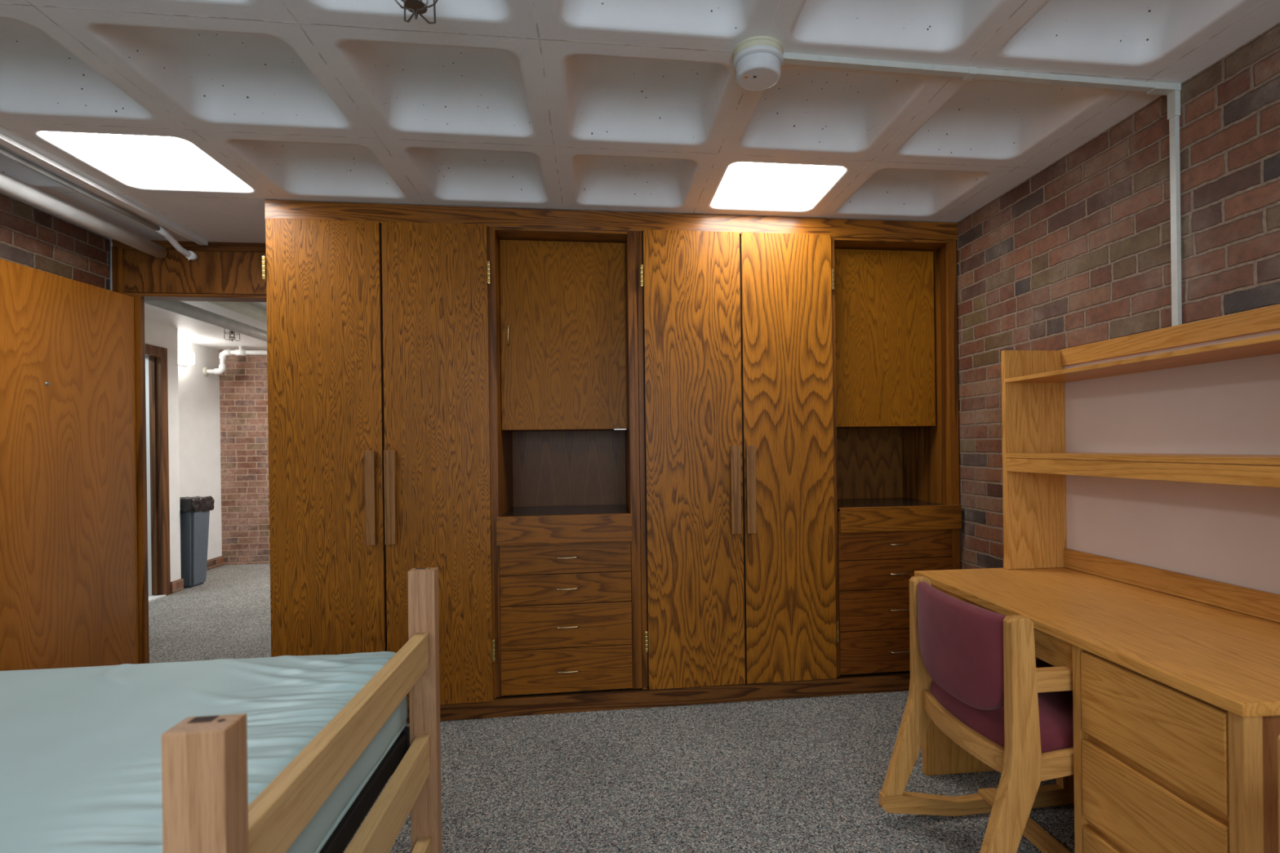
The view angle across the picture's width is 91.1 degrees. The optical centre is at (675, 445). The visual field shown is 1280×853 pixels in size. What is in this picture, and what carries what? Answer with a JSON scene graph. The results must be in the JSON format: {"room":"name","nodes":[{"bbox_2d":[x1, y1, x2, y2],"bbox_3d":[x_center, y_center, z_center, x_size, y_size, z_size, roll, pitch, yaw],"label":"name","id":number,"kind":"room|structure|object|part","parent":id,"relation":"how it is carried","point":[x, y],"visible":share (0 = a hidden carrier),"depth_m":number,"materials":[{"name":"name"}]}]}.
{"room":"dorm room","nodes":[
{"label":"dorm room","id":0,"kind":"room"},
{"bbox_2d":[0,192,110,290],"bbox_3d":[-2.720,0.093,0.401,0.200,2.420,5.870,-1,0,-7],"label":"wall","id":1,"kind":"structure","parent":0,"point":[31,237],"depth_m":2.97,"materials":[{"name":"red brick"}]},
{"bbox_2d":[0,258,138,671],"bbox_3d":[-2.858,0.251,2.854,0.050,2.080,0.950,-1,0,-2],"label":"door","id":2,"kind":"structure","parent":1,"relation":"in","point":[68,568],"depth_m":2.92,"materials":[{"name":"orange wood"}]},
{"bbox_2d":[109,240,112,290],"bbox_3d":[-4.700,0.116,3.188,3.460,2.420,0.110,-1,0,-7],"label":"trim","id":3,"kind":"structure","parent":1,"relation":"attached to","point":[110,241],"depth_m":3.34,"materials":[{"name":"white paint"}]},
{"bbox_2d":[111,239,266,663],"bbox_3d":[-2.426,0.097,3.461,1.120,2.400,0.130,-1,0,-7],"label":"door frame","id":4,"kind":"structure","parent":1,"relation":"attached to","point":[232,272],"depth_m":3.37,"materials":[{"name":"brown wood"}]},
{"bbox_3d":[-2.438,-0.953,3.446,1.120,0.300,0.100,-1,0,-7],"label":"rail","id":5,"kind":"part","parent":4,"relation":"part of","materials":[{"name":"brown wood"}]},
{"bbox_3d":[-2.410,-0.943,3.435,1.068,0.231,0.048,-1,0,-7],"label":"panel","id":6,"kind":"part","parent":4,"relation":"part of","materials":[{"name":"brown wood"}]},
{"bbox_2d":[144,319,181,595],"bbox_3d":[-4.462,0.122,4.517,0.140,2.400,2.470,-1,0,-7],"label":"wall","id":7,"kind":"structure","parent":0,"point":[156,334],"depth_m":5.64,"materials":[{"name":"white paint"}]},
{"bbox_2d":[148,595,165,602],"bbox_3d":[-4.496,1.315,5.036,0.170,0.014,0.930,-1,0,-7],"label":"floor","id":8,"kind":"structure","parent":7,"relation":"attached to","point":[151,597],"depth_m":5.43,"materials":[{"name":"stone"}]},
{"bbox_2d":[145,343,170,595],"bbox_3d":[-4.526,0.228,5.031,0.169,2.190,1.105,-1,0,-7],"label":"trim","id":9,"kind":"structure","parent":7,"relation":"attached to","point":[157,356],"depth_m":5.50,"materials":[{"name":"brown wood"}]},
{"bbox_2d":[170,578,183,593],"bbox_3d":[-4.512,1.270,5.682,0.020,0.105,0.155,-1,0,-7],"label":"baseboard","id":10,"kind":"structure","parent":7,"relation":"attached to","point":[177,585],"depth_m":5.66,"materials":[{"name":"red brick"}]},
{"bbox_2d":[177,338,222,559],"bbox_3d":[-4.933,0.127,6.288,0.355,2.400,1.400,-1,0,-7],"label":"wall","id":11,"kind":"structure","parent":0,"point":[199,417],"depth_m":6.66,"materials":[{"name":"white paint"}]},
{"bbox_2d":[177,349,194,366],"bbox_3d":[-4.929,-0.888,6.299,0.110,0.150,0.240,-1,0,-7],"label":"wall lamp","id":12,"kind":"object","parent":11,"relation":"attached to","point":[185,357],"visible":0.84,"depth_m":6.25,"materials":[{"name":"white plastic"}]},
{"bbox_2d":[206,555,223,570],"bbox_3d":[-4.952,1.275,6.345,0.020,0.105,1.280,-1,0,-7],"label":"baseboard","id":13,"kind":"structure","parent":11,"relation":"attached to","point":[217,562],"depth_m":6.82,"materials":[{"name":"red brick"}]},
{"bbox_2d":[218,349,270,564],"bbox_3d":[-3.074,0.102,7.301,4.295,2.400,0.150,-1,0,-7],"label":"wall","id":14,"kind":"structure","parent":0,"point":[243,385],"depth_m":7.01,"materials":[{"name":"red brick"}]},
{"bbox_2d":[144,300,266,342],"bbox_3d":[-3.643,-0.989,5.265,0.090,0.090,3.750,-1,0,-7],"label":"ceiling pipe","id":15,"kind":"object","parent":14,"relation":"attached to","point":[178,307],"visible":0.32,"depth_m":4.78,"materials":[{"name":"grey paint"}]},
{"bbox_2d":[148,563,1075,852],"bbox_3d":[-1.830,1.350,2.693,9.000,0.120,10.200,-1,0,-7],"label":"floor","id":16,"kind":"structure","parent":0,"point":[807,775],"depth_m":2.40,"materials":[{"name":"carpet"}]},
{"bbox_2d":[179,496,214,587],"bbox_3d":[-4.680,0.904,5.921,0.465,0.839,0.334,-1,0,-7],"label":"trash can","id":17,"kind":"object","parent":16,"relation":"on","point":[194,511],"visible":0.54,"depth_m":5.85,"materials":[{"name":"grey plastic"}]},
{"bbox_2d":[161,567,441,852],"bbox_3d":[-1.640,0.823,1.144,2.088,0.930,1.034,-1,0,-7],"label":"frame","id":18,"kind":"object","parent":16,"relation":"on","point":[206,809],"visible":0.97,"depth_m":1.15,"materials":[{"name":"brown wood"}]},
{"bbox_2d":[0,651,407,852],"bbox_3d":[-1.643,0.680,1.168,1.932,0.230,0.972,-1,0,-7],"label":"mattress","id":19,"kind":"object","parent":18,"relation":"on","point":[81,747],"visible":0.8,"depth_m":1.27,"materials":[{"name":"blue fabric"}]},
{"bbox_3d":[-0.578,0.810,0.781,0.071,0.930,0.050,-1,0,-7],"label":"post","id":20,"kind":"part","parent":18,"relation":"part of","materials":[{"name":"brown wood"}]},
{"bbox_3d":[-0.640,0.562,1.270,0.035,0.093,0.936,-1,0,-7],"label":"rail","id":21,"kind":"part","parent":18,"relation":"part of","materials":[{"name":"brown wood"}]},
{"bbox_3d":[-0.637,0.851,1.270,0.035,0.106,0.936,-1,0,-7],"label":"rail","id":22,"kind":"part","parent":18,"relation":"part of","materials":[{"name":"brown wood"}]},
{"bbox_3d":[-0.633,1.135,1.270,0.035,0.110,0.936,-1,0,-7],"label":"rail","id":23,"kind":"part","parent":18,"relation":"part of","materials":[{"name":"brown wood"}]},
{"bbox_3d":[-0.700,0.811,1.758,0.071,0.930,0.048,-1,0,-7],"label":"post","id":24,"kind":"part","parent":18,"relation":"part of","materials":[{"name":"brown wood"}]},
{"bbox_2d":[262,217,496,706],"bbox_3d":[-1.375,0.086,3.143,0.986,2.225,0.666,-1,0,-7],"label":"wardrobe","id":25,"kind":"object","parent":16,"relation":"on","point":[379,339],"visible":0.92,"depth_m":2.86,"materials":[{"name":"brown wood"}]},
{"bbox_3d":[-1.579,0.089,2.845,0.483,2.224,0.021,-1,0,-7],"label":"door","id":26,"kind":"part","parent":25,"relation":"part of","materials":[{"name":"brown wood"}]},
{"bbox_3d":[-1.370,0.234,2.819,0.043,0.424,0.022,-1,0,-7],"label":"handle","id":27,"kind":"part","parent":25,"relation":"part of","materials":[{"name":"brown wood"}]},
{"bbox_3d":[-1.285,0.233,2.829,0.045,0.424,0.022,-1,0,-7],"label":"handle","id":28,"kind":"part","parent":25,"relation":"part of","materials":[{"name":"brown wood"}]},
{"bbox_3d":[-1.097,0.083,2.905,0.466,2.224,0.021,-1,0,-7],"label":"door","id":29,"kind":"part","parent":25,"relation":"part of","materials":[{"name":"brown wood"}]},
{"bbox_2d":[406,672,910,723],"bbox_3d":[-0.167,1.226,3.042,3.326,0.084,0.020,-1,0,-7],"label":"board","id":30,"kind":"object","parent":16,"relation":"on","point":[628,699],"visible":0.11,"depth_m":3.05,"materials":[{"name":"brown wood"}]},
{"bbox_2d":[489,226,642,697],"bbox_3d":[-0.548,0.070,3.257,0.690,2.215,0.620,-1,0,-7],"label":"tall cabinet","id":31,"kind":"object","parent":30,"relation":"on","point":[564,302],"visible":1,"depth_m":3.07,"materials":[{"name":"brown wood"}]},
{"bbox_3d":[-0.812,-0.539,3.055,0.007,0.101,0.033,-1,0,-7],"label":"handle","id":32,"kind":"part","parent":31,"relation":"part of","materials":[{"name":"gold metal"}]},
{"bbox_3d":[-0.891,0.072,3.355,0.014,2.210,0.340,-1,0,-7],"label":"panel","id":33,"kind":"part","parent":31,"relation":"part of","materials":[{"name":"brown wood"}]},
{"bbox_3d":[-0.552,-0.547,3.114,0.610,0.931,0.019,-1,0,-7],"label":"cabinet door","id":34,"kind":"part","parent":31,"relation":"part of","materials":[{"name":"brown wood"}]},
{"bbox_3d":[-0.520,0.534,2.996,0.617,0.146,0.019,-1,0,-7],"label":"drawer","id":35,"kind":"part","parent":31,"relation":"part of","materials":[{"name":"brown wood"}]},
{"bbox_2d":[500,504,630,516],"bbox_3d":[-0.553,0.340,3.235,0.621,0.015,0.542,-1,0,-7],"label":"countertop","id":36,"kind":"structure","parent":31,"relation":"on","point":[598,508],"depth_m":3.24,"materials":[{"name":"black laminate"}]},
{"bbox_3d":[-0.519,0.681,2.996,0.617,0.141,0.019,-1,0,-7],"label":"drawer","id":37,"kind":"part","parent":31,"relation":"part of","materials":[{"name":"brown wood"}]},
{"bbox_3d":[-0.516,0.858,2.996,0.617,0.205,0.019,-1,0,-7],"label":"drawer","id":38,"kind":"part","parent":31,"relation":"part of","materials":[{"name":"brown wood"}]},
{"bbox_3d":[-0.514,1.069,2.996,0.617,0.208,0.019,-1,0,-7],"label":"drawer","id":39,"kind":"part","parent":31,"relation":"part of","materials":[{"name":"brown wood"}]},
{"bbox_3d":[-0.513,0.529,2.972,0.105,0.007,0.031,-1,0,-7],"label":"handle","id":40,"kind":"part","parent":31,"relation":"part of","materials":[{"name":"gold metal"}]},
{"bbox_3d":[-0.511,0.677,2.972,0.105,0.007,0.031,-1,0,-7],"label":"handle","id":41,"kind":"part","parent":31,"relation":"part of","materials":[{"name":"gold metal"}]},
{"bbox_3d":[-0.509,0.858,2.972,0.105,0.007,0.031,-1,0,-7],"label":"handle","id":42,"kind":"part","parent":31,"relation":"part of","materials":[{"name":"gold metal"}]},
{"bbox_3d":[-0.506,1.068,2.972,0.105,0.007,0.031,-1,0,-7],"label":"handle","id":43,"kind":"part","parent":31,"relation":"part of","materials":[{"name":"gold metal"}]},
{"bbox_3d":[-0.590,0.103,3.511,0.621,0.460,0.015,-1,0,-7],"label":"panel","id":44,"kind":"part","parent":31,"relation":"part of","materials":[{"name":"brown wood"}]},
{"bbox_3d":[-0.261,0.064,3.434,0.014,2.210,0.340,-1,0,-7],"label":"panel","id":45,"kind":"part","parent":31,"relation":"part of","materials":[{"name":"brown wood"}]},
{"bbox_2d":[831,236,961,676],"bbox_3d":[1.099,0.049,3.463,0.670,2.215,0.620,-1,0,-7],"label":"tall cabinet","id":46,"kind":"object","parent":30,"relation":"on","point":[894,301],"visible":0.79,"depth_m":3.29,"materials":[{"name":"brown wood"}]},
{"bbox_3d":[1.052,0.082,3.716,0.610,0.460,0.015,-1,0,-7],"label":"panel","id":47,"kind":"part","parent":46,"relation":"part of","materials":[{"name":"brown wood"}]},
{"bbox_3d":[1.126,0.830,3.201,0.606,0.202,0.019,-1,0,-7],"label":"drawer","id":48,"kind":"part","parent":46,"relation":"part of","materials":[{"name":"brown wood"}]},
{"bbox_3d":[1.129,1.042,3.201,0.606,0.214,0.019,-1,0,-7],"label":"drawer","id":49,"kind":"part","parent":46,"relation":"part of","materials":[{"name":"brown wood"}]},
{"bbox_3d":[1.087,-0.568,3.318,0.592,0.931,0.019,-1,0,-7],"label":"cabinet door","id":50,"kind":"part","parent":46,"relation":"part of","materials":[{"name":"brown wood"}]},
{"bbox_2d":[837,497,946,511],"bbox_3d":[1.090,0.319,3.440,0.610,0.015,0.542,-1,0,-7],"label":"countertop","id":51,"kind":"structure","parent":46,"relation":"on","point":[900,501],"depth_m":3.42,"materials":[{"name":"black laminate"}]},
{"bbox_3d":[1.124,0.651,3.201,0.606,0.148,0.019,-1,0,-7],"label":"drawer","id":52,"kind":"part","parent":46,"relation":"part of","materials":[{"name":"brown wood"}]},
{"bbox_3d":[1.122,0.502,3.201,0.606,0.143,0.019,-1,0,-7],"label":"drawer","id":53,"kind":"part","parent":46,"relation":"part of","materials":[{"name":"brown wood"}]},
{"bbox_3d":[1.133,0.498,3.177,0.105,0.007,0.031,-1,0,-7],"label":"handle","id":54,"kind":"part","parent":46,"relation":"part of","materials":[{"name":"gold metal"}]},
{"bbox_3d":[1.137,0.830,3.177,0.105,0.007,0.031,-1,0,-7],"label":"handle","id":55,"kind":"part","parent":46,"relation":"part of","materials":[{"name":"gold metal"}]},
{"bbox_3d":[1.135,0.647,3.177,0.105,0.007,0.031,-1,0,-7],"label":"handle","id":56,"kind":"part","parent":46,"relation":"part of","materials":[{"name":"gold metal"}]},
{"bbox_3d":[1.140,1.042,3.177,0.105,0.007,0.031,-1,0,-7],"label":"handle","id":57,"kind":"part","parent":46,"relation":"part of","materials":[{"name":"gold metal"}]},
{"bbox_3d":[1.376,0.043,3.638,0.014,2.210,0.340,-1,0,-7],"label":"panel","id":58,"kind":"part","parent":46,"relation":"part of","materials":[{"name":"brown wood"}]},
{"bbox_2d":[636,229,839,689],"bbox_3d":[0.283,0.063,3.350,0.980,2.222,0.666,-1,0,-7],"label":"wardrobe","id":59,"kind":"object","parent":16,"relation":"on","point":[735,331],"visible":0.99,"depth_m":3.07,"materials":[{"name":"brown wood"}]},
{"bbox_3d":[0.094,0.063,3.054,0.472,2.215,0.021,-1,0,-7],"label":"door","id":60,"kind":"part","parent":59,"relation":"part of","materials":[{"name":"brown wood"}]},
{"bbox_3d":[0.292,0.212,3.026,0.046,0.424,0.022,-1,0,-7],"label":"handle","id":61,"kind":"part","parent":59,"relation":"part of","materials":[{"name":"brown wood"}]},
{"bbox_3d":[0.368,0.211,3.036,0.044,0.424,0.022,-1,0,-7],"label":"handle","id":62,"kind":"part","parent":59,"relation":"part of","materials":[{"name":"brown wood"}]},
{"bbox_3d":[0.564,0.057,3.112,0.456,2.215,0.021,-1,0,-7],"label":"door","id":63,"kind":"part","parent":59,"relation":"part of","materials":[{"name":"brown wood"}]},
{"bbox_2d":[878,576,1074,852],"bbox_3d":[1.080,0.846,1.903,0.736,0.811,0.534,-1,0,-7],"label":"desk chair","id":64,"kind":"object","parent":16,"relation":"on","point":[975,673],"visible":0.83,"depth_m":1.76,"materials":[{"name":"brown wood"}]},
{"bbox_3d":[0.788,0.806,2.117,0.189,0.724,0.036,-1,0,-7],"label":"post","id":65,"kind":"part","parent":64,"relation":"part of","materials":[{"name":"brown wood"}]},
{"bbox_3d":[0.836,0.599,1.872,0.074,0.291,0.461,-1,0,-7],"label":"backrest","id":66,"kind":"part","parent":64,"relation":"part of","materials":[{"name":"red fabric"}]},
{"bbox_3d":[0.855,0.849,1.875,0.056,0.064,0.462,-1,0,-7],"label":"rail","id":67,"kind":"part","parent":64,"relation":"part of","materials":[{"name":"brown wood"}]},
{"bbox_3d":[1.118,0.775,1.907,0.541,0.133,0.460,-1,0,-7],"label":"seat","id":68,"kind":"part","parent":64,"relation":"part of","materials":[{"name":"red fabric"}]},
{"bbox_3d":[0.850,0.806,1.623,0.189,0.724,0.036,-1,0,-7],"label":"post","id":69,"kind":"part","parent":64,"relation":"part of","materials":[{"name":"brown wood"}]},
{"bbox_3d":[1.164,0.608,1.662,0.495,0.054,0.032,-1,0,-7],"label":"armrest","id":70,"kind":"part","parent":64,"relation":"part of","materials":[{"name":"brown wood"}]},
{"bbox_3d":[1.166,0.811,1.663,0.495,0.112,0.028,-1,0,-7],"label":"seat rail","id":71,"kind":"part","parent":64,"relation":"part of","materials":[{"name":"brown wood"}]},
{"bbox_3d":[1.367,0.883,2.189,0.088,0.612,0.036,-1,0,-7],"label":"leg","id":72,"kind":"part","parent":64,"relation":"part of","materials":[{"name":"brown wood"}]},
{"bbox_2d":[914,567,1279,852],"bbox_3d":[1.307,0.865,1.836,0.619,0.770,1.264,-1,0,-6],"label":"desk","id":73,"kind":"object","parent":16,"relation":"on","point":[1176,700],"visible":0.84,"depth_m":1.46,"materials":[{"name":"brown wood"}]},
{"bbox_3d":[1.232,0.878,2.427,0.575,0.744,0.028,-1,0,-6],"label":"panel","id":74,"kind":"part","parent":73,"relation":"part of","materials":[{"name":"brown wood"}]},
{"bbox_3d":[1.004,0.557,2.000,0.020,0.082,0.768,-1,0,-6],"label":"pencil drawer","id":75,"kind":"part","parent":73,"relation":"part of","materials":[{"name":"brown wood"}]},
{"bbox_3d":[1.316,0.878,1.633,0.581,0.744,0.026,-1,0,-6],"label":"divider panel","id":76,"kind":"part","parent":73,"relation":"part of","materials":[{"name":"brown wood"}]},
{"bbox_3d":[1.060,1.063,1.401,0.020,0.211,0.372,-1,0,-6],"label":"drawer","id":77,"kind":"part","parent":73,"relation":"part of","materials":[{"name":"brown wood"}]},
{"bbox_3d":[1.079,0.946,1.402,0.020,0.038,0.382,-1,0,-6],"label":"drawer rail","id":78,"kind":"part","parent":73,"relation":"part of","materials":[{"name":"brown wood"}]},
{"bbox_2d":[1000,303,1279,622],"bbox_3d":[1.485,0.050,1.854,0.264,0.853,1.232,-1,0,-7],"label":"hutch","id":79,"kind":"object","parent":73,"relation":"on","point":[1159,465],"visible":1,"depth_m":2.02,"materials":[{"name":"brown wood"}]},
{"bbox_3d":[1.404,0.053,2.454,0.252,0.849,0.022,-1,0,-7],"label":"panel","id":80,"kind":"part","parent":79,"relation":"part of","materials":[{"name":"brown wood"}]},
{"bbox_2d":[1004,333,1279,382],"bbox_3d":[1.475,-0.254,1.853,0.252,0.015,1.188,-1,0,-7],"label":"shelf","id":81,"kind":"object","parent":79,"relation":"attached to","point":[1267,348],"depth_m":1.87,"materials":[{"name":"brown wood"}]},
{"bbox_2d":[1005,452,1279,465],"bbox_3d":[1.478,0.035,1.853,0.250,0.017,1.188,-1,0,-7],"label":"shelf","id":82,"kind":"object","parent":79,"relation":"attached to","point":[1058,458],"depth_m":1.87,"materials":[{"name":"brown wood"}]},
{"bbox_3d":[1.597,-0.345,1.868,0.028,0.065,1.188,-1,0,-7],"label":"rail","id":83,"kind":"part","parent":79,"relation":"part of","materials":[{"name":"brown wood"}]},
{"bbox_2d":[1063,548,1279,622],"bbox_3d":[1.602,0.438,1.868,0.014,0.073,1.188,-1,0,-7],"label":"backsplash","id":84,"kind":"structure","parent":79,"relation":"attached to","point":[1251,602],"depth_m":1.96,"materials":[{"name":"brown wood"}]},
{"bbox_3d":[1.054,0.618,1.400,0.020,0.199,0.372,-1,0,-6],"label":"drawer","id":85,"kind":"part","parent":73,"relation":"part of","materials":[{"name":"brown wood"}]},
{"bbox_3d":[1.057,0.838,1.400,0.020,0.195,0.372,-1,0,-6],"label":"drawer","id":86,"kind":"part","parent":73,"relation":"part of","materials":[{"name":"brown wood"}]},
{"bbox_3d":[1.076,0.728,1.402,0.020,0.040,0.382,-1,0,-6],"label":"drawer rail","id":87,"kind":"part","parent":73,"relation":"part of","materials":[{"name":"brown wood"}]},
{"bbox_3d":[1.380,0.877,1.230,0.541,0.744,0.025,-1,0,-6],"label":"panel","id":88,"kind":"part","parent":73,"relation":"part of","materials":[{"name":"brown wood"}]},
{"bbox_2d":[1277,734,1279,852],"bbox_3d":[1.224,0.845,0.747,0.736,0.811,0.534,-1,0,-7],"label":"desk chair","id":89,"kind":"object","parent":16,"relation":"on","point":[1278,737],"visible":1,"depth_m":0.98,"materials":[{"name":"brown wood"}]},
{"bbox_2d":[0,0,1279,349],"bbox_3d":[-2.324,-1.254,2.583,8.060,0.300,10.300,-1,0,-7],"label":"ceiling","id":90,"kind":"structure","parent":0,"point":[606,105],"depth_m":2.15,"materials":[{"name":"paint"}]},
{"bbox_2d":[0,171,167,258],"bbox_3d":[-2.399,-1.036,0.541,0.068,0.068,5.666,-1,0,-7],"label":"pipe","id":91,"kind":"object","parent":90,"relation":"attached to","point":[12,186],"visible":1,"depth_m":2.78,"materials":[{"name":"white metal"}]},
{"bbox_2d":[0,146,199,261],"bbox_3d":[-2.243,-1.044,0.568,0.048,0.102,5.682,-1,0,-7],"label":"conduit","id":92,"kind":"object","parent":90,"relation":"attached to","point":[192,255],"visible":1,"depth_m":2.73,"materials":[{"name":"white metal"}]},
{"bbox_2d":[0,132,208,245],"bbox_3d":[-2.186,-1.093,0.567,0.040,0.022,5.665,-1,0,-7],"label":"conduit","id":93,"kind":"object","parent":90,"relation":"attached to","point":[16,146],"visible":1,"depth_m":2.62,"materials":[{"name":"white metal"}]},
{"bbox_2d":[40,130,249,188],"bbox_3d":[-2.050,-1.165,2.478,0.487,0.084,0.487,-1,0,-7],"label":"ceiling light","id":94,"kind":"object","parent":90,"relation":"attached to","point":[146,160],"visible":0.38,"depth_m":2.46,"materials":[{"name":"white plastic"}]},
{"bbox_2d":[224,328,239,341],"bbox_3d":[-4.056,-1.020,5.743,0.122,0.128,0.122,-1,0,-7],"label":"sprinkler","id":95,"kind":"object","parent":90,"relation":"attached to","point":[232,332],"visible":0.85,"depth_m":5.74,"materials":[{"name":"grey metal"}]},
{"bbox_2d":[202,346,266,376],"bbox_3d":[-3.474,-0.930,6.924,3.155,0.324,0.100,-1,0,-7],"label":"pipe","id":96,"kind":"object","parent":90,"relation":"attached to","point":[222,366],"visible":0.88,"depth_m":6.74,"materials":[{"name":"white metal"}]},
{"bbox_2d":[207,301,266,323],"bbox_3d":[-3.296,-1.029,5.309,0.100,0.100,3.750,-1,0,-7],"label":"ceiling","id":97,"kind":"structure","parent":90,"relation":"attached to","point":[246,308],"depth_m":4.65,"materials":[{"name":"beige paint"}]},
{"bbox_2d":[395,0,438,23],"bbox_3d":[-0.619,-1.072,1.496,0.102,0.107,0.102,-1,0,-7],"label":"sprinkler","id":98,"kind":"object","parent":90,"relation":"attached to","point":[416,6],"visible":1,"depth_m":1.50,"materials":[{"name":"grey metal"}]},
{"bbox_2d":[264,200,957,240],"bbox_3d":[-0.197,-1.084,3.038,3.326,0.090,0.023,-1,0,-7],"label":"fascia board","id":99,"kind":"object","parent":90,"relation":"attached to","point":[504,217],"visible":0.89,"depth_m":3.01,"materials":[{"name":"brown wood"}]},
{"bbox_2d":[732,35,783,90],"bbox_3d":[0.239,-1.096,1.812,0.148,0.080,0.148,-1,0,-7],"label":"smoke detector","id":100,"kind":"object","parent":90,"relation":"attached to","point":[757,60],"visible":1,"depth_m":1.77,"materials":[{"name":"plastic"}]},
{"bbox_2d":[711,161,844,208],"bbox_3d":[0.438,-1.198,2.788,0.487,0.084,0.487,-1,0,-7],"label":"ceiling light","id":101,"kind":"object","parent":90,"relation":"attached to","point":[745,184],"visible":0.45,"depth_m":2.77,"materials":[{"name":"white plastic"}]},
{"bbox_2d":[955,22,1279,569],"bbox_3d":[1.842,0.034,1.071,0.200,2.420,6.070,-1,0,-7],"label":"wall","id":102,"kind":"structure","parent":0,"point":[1077,252],"depth_m":2.24,"materials":[{"name":"red brick"}]},
{"bbox_2d":[782,52,1182,326],"bbox_3d":[0.961,-0.746,1.922,1.319,0.800,0.039,-1,0,-8],"label":"conduit","id":103,"kind":"object","parent":102,"relation":"attached to","point":[1171,90],"visible":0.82,"depth_m":1.96,"materials":[{"name":"white metal"}]}
]}

